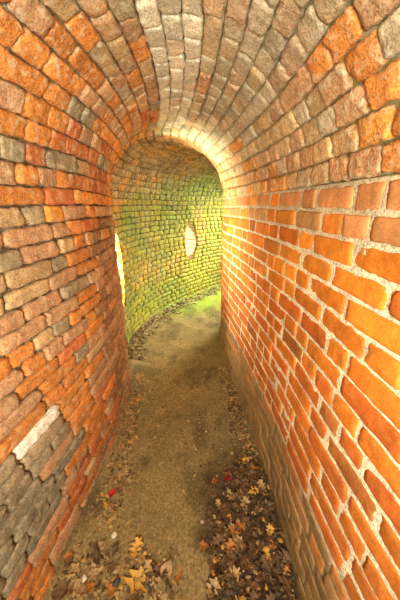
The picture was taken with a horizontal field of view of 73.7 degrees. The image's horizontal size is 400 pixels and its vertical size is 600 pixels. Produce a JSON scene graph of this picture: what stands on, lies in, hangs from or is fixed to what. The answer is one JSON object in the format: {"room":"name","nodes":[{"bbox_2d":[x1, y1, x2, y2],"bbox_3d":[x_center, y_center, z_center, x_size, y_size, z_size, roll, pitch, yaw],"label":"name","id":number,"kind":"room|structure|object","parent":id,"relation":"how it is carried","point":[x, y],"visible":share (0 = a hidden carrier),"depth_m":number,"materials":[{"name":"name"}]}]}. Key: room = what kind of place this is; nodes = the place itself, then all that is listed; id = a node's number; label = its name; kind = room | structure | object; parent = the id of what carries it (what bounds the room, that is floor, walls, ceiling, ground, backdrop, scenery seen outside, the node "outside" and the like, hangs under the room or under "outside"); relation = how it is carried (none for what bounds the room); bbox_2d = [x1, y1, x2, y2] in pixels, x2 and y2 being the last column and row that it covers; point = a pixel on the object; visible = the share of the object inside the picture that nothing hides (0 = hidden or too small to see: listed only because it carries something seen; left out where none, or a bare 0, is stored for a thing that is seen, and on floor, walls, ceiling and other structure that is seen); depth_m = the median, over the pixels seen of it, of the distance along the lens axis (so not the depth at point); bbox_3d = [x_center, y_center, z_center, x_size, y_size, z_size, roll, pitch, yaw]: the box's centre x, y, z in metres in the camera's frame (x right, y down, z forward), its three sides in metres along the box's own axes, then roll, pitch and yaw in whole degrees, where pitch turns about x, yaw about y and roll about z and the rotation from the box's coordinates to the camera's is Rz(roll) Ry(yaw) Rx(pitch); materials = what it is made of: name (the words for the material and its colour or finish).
{"room":"brick tunnel","nodes":[
{"label":"brick tunnel","id":0,"kind":"room"},
{"bbox_2d":[42,284,301,599],"bbox_3d":[0.351,0.509,2.995,2.471,0.054,7.636,6,20,16],"label":"floor","id":1,"kind":"structure","parent":0,"point":[188,343],"depth_m":1.64,"materials":[{"name":"brown soil"}]},
{"bbox_2d":[52,589,65,599],"bbox_3d":[-0.565,1.177,1.069,0.049,0.016,0.057,-14,24,-34],"label":"maple leaf","id":2,"kind":"object","parent":1,"relation":"on","point":[56,594],"visible":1,"depth_m":1.07,"materials":[{"name":"brown plant"}]},
{"bbox_2d":[56,577,71,599],"bbox_3d":[-0.552,1.169,1.087,0.060,0.021,0.055,-10,22,-25],"label":"maple leaf","id":3,"kind":"object","parent":1,"relation":"on","point":[63,585],"visible":1,"depth_m":1.09,"materials":[{"name":"brown plant"}]},
{"bbox_2d":[63,556,72,570],"bbox_3d":[-0.572,1.139,1.156,0.040,0.018,0.054,-5,20,-15],"label":"maple leaf","id":4,"kind":"object","parent":1,"relation":"on","point":[67,562],"visible":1,"depth_m":1.16,"materials":[{"name":"brown plant"}]},
{"bbox_2d":[63,551,73,559],"bbox_3d":[-0.583,1.130,1.181,0.039,0.020,0.045,-16,25,-37],"label":"fallen leaves","id":5,"kind":"object","parent":1,"relation":"on","point":[67,554],"visible":1,"depth_m":1.19,"materials":[{"name":"orange plant"}]},
{"bbox_2d":[68,582,85,594],"bbox_3d":[-0.500,1.181,1.088,0.068,0.020,0.050,-11,22,-28],"label":"fallen leaves","id":6,"kind":"object","parent":1,"relation":"on","point":[83,587],"visible":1,"depth_m":1.09,"materials":[{"name":"brown plant"}]},
{"bbox_2d":[73,588,87,599],"bbox_3d":[-0.486,1.189,1.075,0.068,0.023,0.050,-7,21,-19],"label":"fallen leaves","id":7,"kind":"object","parent":1,"relation":"on","point":[80,597],"visible":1,"depth_m":1.08,"materials":[{"name":"beige plant"}]},
{"bbox_2d":[71,580,94,595],"bbox_3d":[-0.480,1.191,1.091,0.102,0.012,0.049,-12,23,-30],"label":"fallen leaves","id":8,"kind":"object","parent":1,"relation":"on","point":[92,583],"visible":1,"depth_m":1.10,"materials":[{"name":"orange plant"}]},
{"bbox_2d":[81,574,86,582],"bbox_3d":[-0.492,1.178,1.130,0.023,0.017,0.024,18,26,41],"label":"stone","id":9,"kind":"object","parent":1,"relation":"on","point":[84,577],"visible":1,"depth_m":1.13,"materials":[{"name":"white stone"}]},
{"bbox_2d":[83,580,91,593],"bbox_3d":[-0.467,1.182,1.094,0.045,0.025,0.037,14,24,34],"label":"fallen leaves","id":10,"kind":"object","parent":1,"relation":"on","point":[87,583],"visible":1,"depth_m":1.10,"materials":[{"name":"orange plant"}]},
{"bbox_2d":[96,541,105,548],"bbox_3d":[-0.469,1.136,1.238,0.053,0.022,0.036,5,20,14],"label":"fallen leaves","id":11,"kind":"object","parent":1,"relation":"on","point":[102,542],"visible":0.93,"depth_m":1.25,"materials":[{"name":"beige plant"}]},
{"bbox_2d":[104,544,118,557],"bbox_3d":[-0.406,1.145,1.224,0.045,0.031,0.060,7,21,19],"label":"fallen leaves","id":12,"kind":"object","parent":1,"relation":"on","point":[114,549],"visible":1,"depth_m":1.23,"materials":[{"name":"brown plant"}]},
{"bbox_2d":[107,561,115,573],"bbox_3d":[-0.388,1.169,1.168,0.035,0.011,0.044,-4,20,-11],"label":"maple leaf","id":13,"kind":"object","parent":1,"relation":"on","point":[111,566],"visible":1,"depth_m":1.17,"materials":[{"name":"brown plant"}]},
{"bbox_2d":[106,583,117,597],"bbox_3d":[-0.361,1.190,1.096,0.046,0.020,0.049,-10,22,-27],"label":"maple leaf","id":14,"kind":"object","parent":1,"relation":"on","point":[110,589],"visible":1,"depth_m":1.10,"materials":[{"name":"orange plant"}]},
{"bbox_2d":[111,532,116,538],"bbox_3d":[-0.415,1.135,1.288,0.022,0.018,0.027,13,24,33],"label":"stone","id":15,"kind":"object","parent":1,"relation":"on","point":[114,534],"visible":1,"depth_m":1.28,"materials":[{"name":"white stone"}]},
{"bbox_2d":[112,578,119,587],"bbox_3d":[-0.354,1.193,1.125,0.030,0.023,0.030,0,20,0],"label":"stone","id":16,"kind":"object","parent":1,"relation":"on","point":[116,581],"visible":1,"depth_m":1.12,"materials":[{"name":"grey stone"}]},
{"bbox_2d":[129,537,142,567],"bbox_3d":[-0.287,1.149,1.221,0.067,0.023,0.105,-8,21,-21],"label":"fallen leaves","id":17,"kind":"object","parent":1,"relation":"on","point":[137,543],"visible":1,"depth_m":1.24,"materials":[{"name":"plant"}]},
{"bbox_2d":[150,574,166,588],"bbox_3d":[-0.173,1.179,1.123,0.078,0.021,0.044,-4,20,-11],"label":"fallen leaves","id":18,"kind":"object","parent":1,"relation":"on","point":[158,578],"visible":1,"depth_m":1.12,"materials":[{"name":"beige plant"}]},
{"bbox_2d":[160,560,171,580],"bbox_3d":[-0.143,1.165,1.148,0.056,0.031,0.058,-7,21,-19],"label":"fallen leaf","id":19,"kind":"object","parent":1,"relation":"on","point":[168,565],"visible":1,"depth_m":1.16,"materials":[{"name":"beige plant"}]},
{"bbox_2d":[165,582,174,599],"bbox_3d":[-0.127,1.191,1.094,0.034,0.024,0.064,-14,24,-35],"label":"fallen leaves","id":20,"kind":"object","parent":1,"relation":"on","point":[170,593],"visible":1,"depth_m":1.10,"materials":[{"name":"brown plant"}]},
{"bbox_2d":[53,361,295,599],"bbox_3d":[-0.115,0.935,1.806,1.056,0.057,1.892,0,20,0],"label":"leaf litter","id":21,"kind":"object","parent":1,"relation":"on","point":[267,519],"visible":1,"depth_m":1.30,"materials":[{"name":"brown plant"}]},
{"bbox_2d":[65,572,75,593],"bbox_3d":[-0.535,1.166,1.101,0.065,0.030,0.053,6,20,16],"label":"fallen leaves","id":22,"kind":"object","parent":21,"relation":"on","point":[70,575],"visible":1,"depth_m":1.11,"materials":[{"name":"beige plant"}]},
{"bbox_2d":[66,562,79,578],"bbox_3d":[-0.545,1.154,1.138,0.070,0.017,0.057,1,20,2],"label":"maple leaf","id":23,"kind":"object","parent":21,"relation":"on","point":[75,567],"visible":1,"depth_m":1.15,"materials":[{"name":"beige plant"}]},
{"bbox_2d":[67,575,82,596],"bbox_3d":[-0.516,1.177,1.103,0.057,0.016,0.067,-3,20,-10],"label":"maple leaf","id":24,"kind":"object","parent":21,"relation":"on","point":[78,582],"visible":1,"depth_m":1.11,"materials":[{"name":"beige plant"}]},
{"bbox_2d":[88,559,99,581],"bbox_3d":[-0.461,1.158,1.141,0.065,0.039,0.054,9,22,24],"label":"fallen leaves","id":25,"kind":"object","parent":21,"relation":"on","point":[92,572],"visible":1,"depth_m":1.15,"materials":[{"name":"brown plant"}]},
{"bbox_2d":[89,542,98,549],"bbox_3d":[-0.489,1.134,1.229,0.044,0.019,0.034,-8,21,-21],"label":"fallen leaves","id":26,"kind":"object","parent":21,"relation":"on","point":[91,544],"visible":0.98,"depth_m":1.24,"materials":[{"name":"brown plant"}]},
{"bbox_2d":[89,545,101,568],"bbox_3d":[-0.471,1.145,1.185,0.059,0.039,0.064,-18,27,-42],"label":"fallen leaves","id":27,"kind":"object","parent":21,"relation":"on","point":[96,552],"visible":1,"depth_m":1.20,"materials":[{"name":"brown plant"}]},
{"bbox_2d":[93,578,100,590],"bbox_3d":[-0.431,1.186,1.114,0.036,0.019,0.039,-9,22,-24],"label":"maple leaf","id":28,"kind":"object","parent":21,"relation":"on","point":[99,584],"visible":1,"depth_m":1.11,"materials":[{"name":"brown plant"}]},
{"bbox_2d":[108,488,115,497],"bbox_3d":[-0.476,1.048,1.452,0.041,0.012,0.041,-16,25,-37],"label":"fallen leaf","id":29,"kind":"object","parent":21,"relation":"on","point":[112,492],"visible":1,"depth_m":1.46,"materials":[{"name":"red plant"}]},
{"bbox_2d":[122,567,146,599],"bbox_3d":[-0.269,1.185,1.117,0.102,0.017,0.109,-7,21,-19],"label":"maple leaf","id":30,"kind":"object","parent":21,"relation":"on","point":[130,582],"visible":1,"depth_m":1.13,"materials":[{"name":"plant"}]},
{"bbox_2d":[130,589,141,599],"bbox_3d":[-0.259,1.195,1.075,0.046,0.031,0.061,10,22,27],"label":"maple leaf","id":31,"kind":"object","parent":21,"relation":"on","point":[134,596],"visible":1,"depth_m":1.08,"materials":[{"name":"brown plant"}]},
{"bbox_2d":[127,569,144,581],"bbox_3d":[-0.273,1.175,1.147,0.072,0.019,0.053,16,25,37],"label":"fallen leaves","id":32,"kind":"object","parent":21,"relation":"on","point":[128,572],"visible":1,"depth_m":1.14,"materials":[{"name":"plant"}]},
{"bbox_2d":[143,560,153,575],"bbox_3d":[-0.216,1.166,1.149,0.044,0.026,0.086,-12,23,-30],"label":"fallen leaves","id":33,"kind":"object","parent":21,"relation":"on","point":[147,566],"visible":1,"depth_m":1.16,"materials":[{"name":"beige plant"}]},
{"bbox_2d":[145,575,157,587],"bbox_3d":[-0.207,1.185,1.118,0.052,0.012,0.042,17,25,39],"label":"fallen leaves","id":34,"kind":"object","parent":21,"relation":"on","point":[147,577],"visible":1,"depth_m":1.12,"materials":[{"name":"brown plant"}]},
{"bbox_2d":[150,564,167,578],"bbox_3d":[-0.175,1.162,1.143,0.072,0.036,0.055,-4,20,-12],"label":"fallen leaves","id":35,"kind":"object","parent":21,"relation":"on","point":[155,567],"visible":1,"depth_m":1.15,"materials":[{"name":"brown plant"}]},
{"bbox_2d":[208,553,216,571],"bbox_3d":[0.061,1.158,1.180,0.061,0.019,0.051,15,25,36],"label":"fallen leaves","id":36,"kind":"object","parent":21,"relation":"on","point":[213,566],"visible":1,"depth_m":1.18,"materials":[{"name":"brown plant"}]},
{"bbox_2d":[206,577,220,599],"bbox_3d":[0.051,1.187,1.085,0.062,0.032,0.095,4,20,12],"label":"fallen leaves","id":37,"kind":"object","parent":21,"relation":"on","point":[214,582],"visible":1,"depth_m":1.11,"materials":[{"name":"beige plant"}]},
{"bbox_2d":[209,533,221,548],"bbox_3d":[0.069,1.124,1.248,0.074,0.025,0.042,-8,21,-21],"label":"fallen leaves","id":38,"kind":"object","parent":21,"relation":"on","point":[218,537],"visible":1,"depth_m":1.25,"materials":[{"name":"brown plant"}]},
{"bbox_2d":[215,498,220,507],"bbox_3d":[0.103,1.072,1.409,0.044,0.016,0.041,5,20,15],"label":"fallen leaves","id":39,"kind":"object","parent":21,"relation":"on","point":[218,502],"visible":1,"depth_m":1.41,"materials":[{"name":"beige plant"}]},
{"bbox_2d":[216,521,224,531],"bbox_3d":[0.103,1.102,1.300,0.042,0.024,0.047,-18,26,-41],"label":"maple leaf","id":40,"kind":"object","parent":21,"relation":"on","point":[222,524],"visible":1,"depth_m":1.31,"materials":[{"name":"brown plant"}]},
{"bbox_2d":[217,508,226,519],"bbox_3d":[0.117,1.089,1.362,0.051,0.033,0.060,5,20,14],"label":"maple leaf","id":41,"kind":"object","parent":21,"relation":"on","point":[221,509],"visible":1,"depth_m":1.36,"materials":[{"name":"brown plant"}]},
{"bbox_2d":[218,558,225,569],"bbox_3d":[0.094,1.151,1.166,0.035,0.023,0.048,-2,20,-4],"label":"maple leaf","id":42,"kind":"object","parent":21,"relation":"on","point":[223,560],"visible":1,"depth_m":1.17,"materials":[{"name":"brown plant"}]},
{"bbox_2d":[218,560,228,575],"bbox_3d":[0.108,1.157,1.146,0.044,0.041,0.074,17,26,40],"label":"fallen leaves","id":43,"kind":"object","parent":21,"relation":"on","point":[226,561],"visible":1,"depth_m":1.15,"materials":[{"name":"brown plant"}]},
{"bbox_2d":[220,578,227,588],"bbox_3d":[0.101,1.178,1.110,0.030,0.020,0.043,1,20,2],"label":"fallen leaves","id":44,"kind":"object","parent":21,"relation":"on","point":[225,583],"visible":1,"depth_m":1.11,"materials":[{"name":"brown plant"}]},
{"bbox_2d":[220,502,230,510],"bbox_3d":[0.131,1.075,1.388,0.053,0.016,0.043,7,21,19],"label":"fallen leaves","id":45,"kind":"object","parent":21,"relation":"on","point":[222,506],"visible":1,"depth_m":1.39,"materials":[{"name":"brown plant"}]},
{"bbox_2d":[222,508,230,514],"bbox_3d":[0.130,1.080,1.377,0.048,0.022,0.044,-4,20,-12],"label":"fallen leaves","id":46,"kind":"object","parent":21,"relation":"on","point":[225,511],"visible":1,"depth_m":1.37,"materials":[{"name":"brown plant"}]},
{"bbox_2d":[217,565,240,580],"bbox_3d":[0.119,1.167,1.132,0.114,0.023,0.054,-4,20,-11],"label":"fallen leaves","id":47,"kind":"object","parent":21,"relation":"on","point":[235,571],"visible":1,"depth_m":1.14,"materials":[{"name":"beige plant"}]},
{"bbox_2d":[222,568,236,582],"bbox_3d":[0.120,1.168,1.129,0.046,0.021,0.059,-12,23,-30],"label":"fallen leaves","id":48,"kind":"object","parent":21,"relation":"on","point":[229,574],"visible":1,"depth_m":1.13,"materials":[{"name":"brown plant"}]},
{"bbox_2d":[225,538,234,559],"bbox_3d":[0.142,1.136,1.224,0.057,0.022,0.069,-8,21,-22],"label":"fallen leaves","id":49,"kind":"object","parent":21,"relation":"on","point":[230,544],"visible":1,"depth_m":1.24,"materials":[{"name":"orange plant"}]},
{"bbox_2d":[226,549,234,561],"bbox_3d":[0.131,1.147,1.198,0.051,0.024,0.037,-6,20,-15],"label":"fallen leaves","id":50,"kind":"object","parent":21,"relation":"on","point":[231,551],"visible":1,"depth_m":1.20,"materials":[{"name":"brown plant"}]},
{"bbox_2d":[226,487,234,499],"bbox_3d":[0.159,1.050,1.444,0.064,0.033,0.047,13,24,33],"label":"fallen leaves","id":51,"kind":"object","parent":21,"relation":"on","point":[228,490],"visible":1,"depth_m":1.45,"materials":[{"name":"beige plant"}]},
{"bbox_2d":[227,559,234,574],"bbox_3d":[0.142,1.160,1.161,0.054,0.024,0.047,-1,20,-4],"label":"fallen leaves","id":52,"kind":"object","parent":21,"relation":"on","point":[229,563],"visible":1,"depth_m":1.17,"materials":[{"name":"brown plant"}]},
{"bbox_2d":[225,554,236,563],"bbox_3d":[0.142,1.151,1.192,0.044,0.018,0.048,-9,22,-24],"label":"fallen leaves","id":53,"kind":"object","parent":21,"relation":"on","point":[226,555],"visible":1,"depth_m":1.19,"materials":[{"name":"brown plant"}]},
{"bbox_2d":[227,526,240,535],"bbox_3d":[0.169,1.113,1.294,0.068,0.022,0.055,-9,22,-24],"label":"maple leaf","id":54,"kind":"object","parent":21,"relation":"on","point":[231,528],"visible":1,"depth_m":1.29,"materials":[{"name":"orange plant"}]},
{"bbox_2d":[232,478,240,489],"bbox_3d":[0.197,1.035,1.504,0.069,0.013,0.052,-10,22,-27],"label":"fallen leaves","id":55,"kind":"object","parent":21,"relation":"on","point":[235,484],"visible":1,"depth_m":1.51,"materials":[{"name":"brown plant"}]},
{"bbox_2d":[231,532,242,550],"bbox_3d":[0.175,1.120,1.249,0.056,0.034,0.076,4,20,10],"label":"maple leaf","id":56,"kind":"object","parent":21,"relation":"on","point":[237,538],"visible":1,"depth_m":1.25,"materials":[{"name":"beige plant"}]},
{"bbox_2d":[233,503,243,510],"bbox_3d":[0.196,1.082,1.392,0.042,0.011,0.052,-10,22,-26],"label":"fallen leaves","id":57,"kind":"object","parent":21,"relation":"on","point":[235,505],"visible":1,"depth_m":1.40,"materials":[{"name":"brown plant"}]},
{"bbox_2d":[236,489,243,499],"bbox_3d":[0.214,1.052,1.450,0.045,0.022,0.059,-13,23,-32],"label":"maple leaf","id":58,"kind":"object","parent":21,"relation":"on","point":[241,492],"visible":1,"depth_m":1.45,"materials":[{"name":"brown plant"}]},
{"bbox_2d":[236,521,245,531],"bbox_3d":[0.199,1.111,1.313,0.045,0.014,0.060,9,21,23],"label":"maple leaf","id":59,"kind":"object","parent":21,"relation":"on","point":[240,525],"visible":1,"depth_m":1.32,"materials":[{"name":"orange plant"}]},
{"bbox_2d":[233,577,249,590],"bbox_3d":[0.170,1.171,1.110,0.060,0.029,0.052,-7,21,-19],"label":"fallen leaves","id":60,"kind":"object","parent":21,"relation":"on","point":[240,584],"visible":1,"depth_m":1.11,"materials":[{"name":"brown plant"}]},
{"bbox_2d":[237,467,245,473],"bbox_3d":[0.247,1.003,1.574,0.070,0.024,0.038,-15,25,-37],"label":"fallen leaves","id":61,"kind":"object","parent":21,"relation":"on","point":[242,469],"visible":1,"depth_m":1.58,"materials":[{"name":"brown plant"}]},
{"bbox_2d":[235,539,248,552],"bbox_3d":[0.189,1.131,1.226,0.050,0.033,0.059,-9,21,-23],"label":"fallen leaves","id":62,"kind":"object","parent":21,"relation":"on","point":[245,547],"visible":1,"depth_m":1.23,"materials":[{"name":"brown plant"}]},
{"bbox_2d":[238,485,248,492],"bbox_3d":[0.244,1.047,1.474,0.055,0.024,0.060,-8,21,-21],"label":"fallen leaves","id":63,"kind":"object","parent":21,"relation":"on","point":[241,488],"visible":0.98,"depth_m":1.48,"materials":[{"name":"brown plant"}]},
{"bbox_2d":[239,557,250,569],"bbox_3d":[0.200,1.157,1.172,0.059,0.025,0.047,0,20,0],"label":"fallen leaves","id":64,"kind":"object","parent":21,"relation":"on","point":[243,561],"visible":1,"depth_m":1.18,"materials":[{"name":"brown plant"}]},
{"bbox_2d":[240,496,250,516],"bbox_3d":[0.228,1.078,1.393,0.057,0.020,0.106,10,22,26],"label":"fallen leaves","id":65,"kind":"object","parent":21,"relation":"on","point":[242,504],"visible":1,"depth_m":1.41,"materials":[{"name":"beige plant"}]},
{"bbox_2d":[241,516,249,523],"bbox_3d":[0.226,1.099,1.331,0.048,0.023,0.034,6,20,16],"label":"fallen leaves","id":66,"kind":"object","parent":21,"relation":"on","point":[245,519],"visible":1,"depth_m":1.34,"materials":[{"name":"brown plant"}]},
{"bbox_2d":[242,457,248,463],"bbox_3d":[0.279,0.981,1.629,0.046,0.032,0.046,0,20,1],"label":"fallen leaf","id":67,"kind":"object","parent":21,"relation":"on","point":[246,458],"visible":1,"depth_m":1.64,"materials":[{"name":"orange plant"}]},
{"bbox_2d":[241,527,251,540],"bbox_3d":[0.220,1.124,1.285,0.069,0.017,0.050,-9,21,-23],"label":"maple leaf","id":68,"kind":"object","parent":21,"relation":"on","point":[243,533],"visible":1,"depth_m":1.28,"materials":[{"name":"brown plant"}]},
{"bbox_2d":[245,530,251,541],"bbox_3d":[0.230,1.120,1.266,0.036,0.020,0.056,5,20,14],"label":"fallen leaves","id":69,"kind":"object","parent":21,"relation":"on","point":[248,538],"visible":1,"depth_m":1.27,"materials":[{"name":"brown plant"}]},
{"bbox_2d":[245,498,255,507],"bbox_3d":[0.263,1.068,1.408,0.060,0.027,0.063,3,20,9],"label":"fallen leaves","id":70,"kind":"object","parent":21,"relation":"on","point":[248,504],"visible":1,"depth_m":1.41,"materials":[{"name":"brown plant"}]},
{"bbox_2d":[247,468,254,479],"bbox_3d":[0.290,1.009,1.542,0.040,0.029,0.074,13,23,32],"label":"fallen leaves","id":71,"kind":"object","parent":21,"relation":"on","point":[251,472],"visible":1,"depth_m":1.55,"materials":[{"name":"brown plant"}]},
{"bbox_2d":[247,541,257,558],"bbox_3d":[0.238,1.141,1.216,0.050,0.019,0.073,6,20,16],"label":"fallen leaves","id":72,"kind":"object","parent":21,"relation":"on","point":[250,551],"visible":1,"depth_m":1.21,"materials":[{"name":"brown plant"}]},
{"bbox_2d":[248,589,257,599],"bbox_3d":[0.209,1.200,1.067,0.039,0.024,0.064,9,21,24],"label":"fallen leaves","id":73,"kind":"object","parent":21,"relation":"on","point":[253,595],"visible":1,"depth_m":1.08,"materials":[{"name":"brown plant"}]},
{"bbox_2d":[254,505,259,514],"bbox_3d":[0.295,1.080,1.370,0.032,0.016,0.047,-11,22,-28],"label":"fallen leaves","id":74,"kind":"object","parent":21,"relation":"on","point":[256,508],"visible":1,"depth_m":1.38,"materials":[{"name":"brown plant"}]},
{"bbox_2d":[256,514,263,523],"bbox_3d":[0.303,1.093,1.336,0.053,0.028,0.060,-1,20,-2],"label":"fallen leaves","id":75,"kind":"object","parent":21,"relation":"on","point":[259,519],"visible":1,"depth_m":1.33,"materials":[{"name":"brown plant"}]},
{"bbox_2d":[258,539,263,554],"bbox_3d":[0.287,1.130,1.222,0.048,0.026,0.035,-17,26,-39],"label":"fallen leaves","id":76,"kind":"object","parent":21,"relation":"on","point":[261,546],"visible":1,"depth_m":1.23,"materials":[{"name":"brown plant"}]},
{"bbox_2d":[257,479,265,491],"bbox_3d":[0.341,1.031,1.484,0.048,0.015,0.067,3,20,8],"label":"fallen leaves","id":77,"kind":"object","parent":21,"relation":"on","point":[260,483],"visible":1,"depth_m":1.49,"materials":[{"name":"beige plant"}]},
{"bbox_2d":[260,576,270,583],"bbox_3d":[0.277,1.173,1.127,0.041,0.016,0.044,15,25,36],"label":"fallen leaves","id":78,"kind":"object","parent":21,"relation":"on","point":[262,577],"visible":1,"depth_m":1.13,"materials":[{"name":"brown plant"}]},
{"bbox_2d":[259,554,272,576],"bbox_3d":[0.283,1.152,1.159,0.050,0.037,0.065,-1,20,-2],"label":"fallen leaves","id":79,"kind":"object","parent":21,"relation":"on","point":[263,560],"visible":1,"depth_m":1.17,"materials":[{"name":"brown plant"}]},
{"bbox_2d":[262,506,270,516],"bbox_3d":[0.341,1.087,1.358,0.054,0.022,0.058,-13,23,-32],"label":"maple leaf","id":80,"kind":"object","parent":21,"relation":"on","point":[265,512],"visible":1,"depth_m":1.37,"materials":[{"name":"brown plant"}]},
{"bbox_2d":[262,546,271,570],"bbox_3d":[0.306,1.147,1.182,0.042,0.011,0.096,-5,20,-13],"label":"fallen leaves","id":81,"kind":"object","parent":21,"relation":"on","point":[266,550],"visible":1,"depth_m":1.20,"materials":[{"name":"yellow plant"}]},
{"bbox_2d":[266,523,273,538],"bbox_3d":[0.326,1.106,1.275,0.069,0.017,0.044,-17,25,-39],"label":"fallen leaves","id":82,"kind":"object","parent":21,"relation":"on","point":[269,526],"visible":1,"depth_m":1.28,"materials":[{"name":"plant"}]},
{"bbox_2d":[265,575,275,589],"bbox_3d":[0.296,1.175,1.113,0.041,0.026,0.040,11,22,29],"label":"maple leaf","id":83,"kind":"object","parent":21,"relation":"on","point":[271,578],"visible":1,"depth_m":1.12,"materials":[{"name":"brown plant"}]},
{"bbox_2d":[266,590,275,599],"bbox_3d":[0.285,1.190,1.064,0.045,0.020,0.038,13,23,32],"label":"maple leaf","id":84,"kind":"object","parent":21,"relation":"on","point":[272,596],"visible":1,"depth_m":1.07,"materials":[{"name":"brown plant"}]},
{"bbox_2d":[267,540,275,549],"bbox_3d":[0.325,1.125,1.237,0.060,0.019,0.052,17,26,40],"label":"fallen leaves","id":85,"kind":"object","parent":21,"relation":"on","point":[273,546],"visible":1,"depth_m":1.23,"materials":[{"name":"brown plant"}]},
{"bbox_2d":[267,558,280,572],"bbox_3d":[0.324,1.146,1.165,0.044,0.028,0.074,14,24,35],"label":"fallen leaves","id":86,"kind":"object","parent":21,"relation":"on","point":[272,567],"visible":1,"depth_m":1.16,"materials":[{"name":"brown plant"}]},
{"bbox_2d":[272,554,283,563],"bbox_3d":[0.344,1.136,1.179,0.038,0.026,0.050,17,26,40],"label":"fallen leaves","id":87,"kind":"object","parent":21,"relation":"on","point":[282,555],"visible":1,"depth_m":1.18,"materials":[{"name":"brown plant"}]},
{"bbox_2d":[278,548,290,562],"bbox_3d":[0.362,1.142,1.183,0.072,0.037,0.051,-2,20,-5],"label":"fallen leaves","id":88,"kind":"object","parent":21,"relation":"on","point":[285,553],"visible":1,"depth_m":1.19,"materials":[{"name":"brown plant"}]},
{"bbox_2d":[277,573,291,594],"bbox_3d":[0.345,1.161,1.098,0.055,0.033,0.070,-18,26,-41],"label":"maple leaf","id":89,"kind":"object","parent":21,"relation":"on","point":[287,583],"visible":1,"depth_m":1.10,"materials":[{"name":"brown plant"}]},
{"bbox_2d":[283,565,289,579],"bbox_3d":[0.370,1.163,1.132,0.033,0.024,0.053,-3,20,-8],"label":"fallen leaves","id":90,"kind":"object","parent":21,"relation":"on","point":[286,567],"visible":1,"depth_m":1.14,"materials":[{"name":"plant"}]},
{"bbox_2d":[280,588,294,599],"bbox_3d":[0.360,1.178,1.076,0.070,0.024,0.052,9,22,24],"label":"fallen leaves","id":91,"kind":"object","parent":21,"relation":"on","point":[281,590],"visible":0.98,"depth_m":1.07,"materials":[{"name":"brown plant"}]},
{"bbox_2d":[282,583,297,599],"bbox_3d":[0.354,1.174,1.062,0.037,0.024,0.073,-14,24,-35],"label":"fallen leaves","id":92,"kind":"object","parent":21,"relation":"on","point":[283,585],"visible":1,"depth_m":1.07,"materials":[{"name":"brown plant"}]},
{"bbox_2d":[128,285,220,358],"bbox_3d":[-0.180,0.129,4.029,0.599,0.083,2.982,10,22,25],"label":"debris","id":93,"kind":"object","parent":1,"relation":"on","point":[164,311],"visible":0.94,"depth_m":3.50,"materials":[{"name":"brown plant"}]},
{"bbox_2d":[172,567,182,585],"bbox_3d":[-0.101,1.178,1.144,0.050,0.024,0.066,9,21,23],"label":"fallen leaves","id":94,"kind":"object","parent":1,"relation":"on","point":[179,574],"visible":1,"depth_m":1.14,"materials":[{"name":"orange plant"}]},
{"bbox_2d":[199,539,210,550],"bbox_3d":[0.024,1.141,1.237,0.047,0.014,0.059,-11,23,-29],"label":"maple leaf","id":95,"kind":"object","parent":1,"relation":"on","point":[202,543],"visible":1,"depth_m":1.24,"materials":[{"name":"orange plant"}]},
{"bbox_2d":[244,581,256,593],"bbox_3d":[0.203,1.191,1.103,0.068,0.015,0.038,-13,24,-33],"label":"fallen leaves","id":96,"kind":"object","parent":1,"relation":"on","point":[250,583],"visible":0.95,"depth_m":1.11,"materials":[{"name":"brown plant"}]},
{"bbox_2d":[247,486,257,494],"bbox_3d":[0.283,1.048,1.469,0.080,0.017,0.044,1,20,4],"label":"fallen leaves","id":97,"kind":"object","parent":1,"relation":"on","point":[250,491],"visible":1,"depth_m":1.47,"materials":[{"name":"yellow plant"}]},
{"bbox_2d":[0,0,399,200],"bbox_3d":[0.346,-1.330,2.402,2.941,0.788,7.858,6,20,15],"label":"ceiling","id":98,"kind":"structure","parent":0,"point":[168,100],"depth_m":0.89,"materials":[{"name":"brick"}]},
{"bbox_2d":[0,174,399,599],"bbox_3d":[0.213,-0.261,2.876,3.248,1.563,7.988,6,20,15],"label":"wall","id":99,"kind":"structure","parent":0,"point":[309,337],"depth_m":1.03,"materials":[{"name":"orange brick"}]}
]}

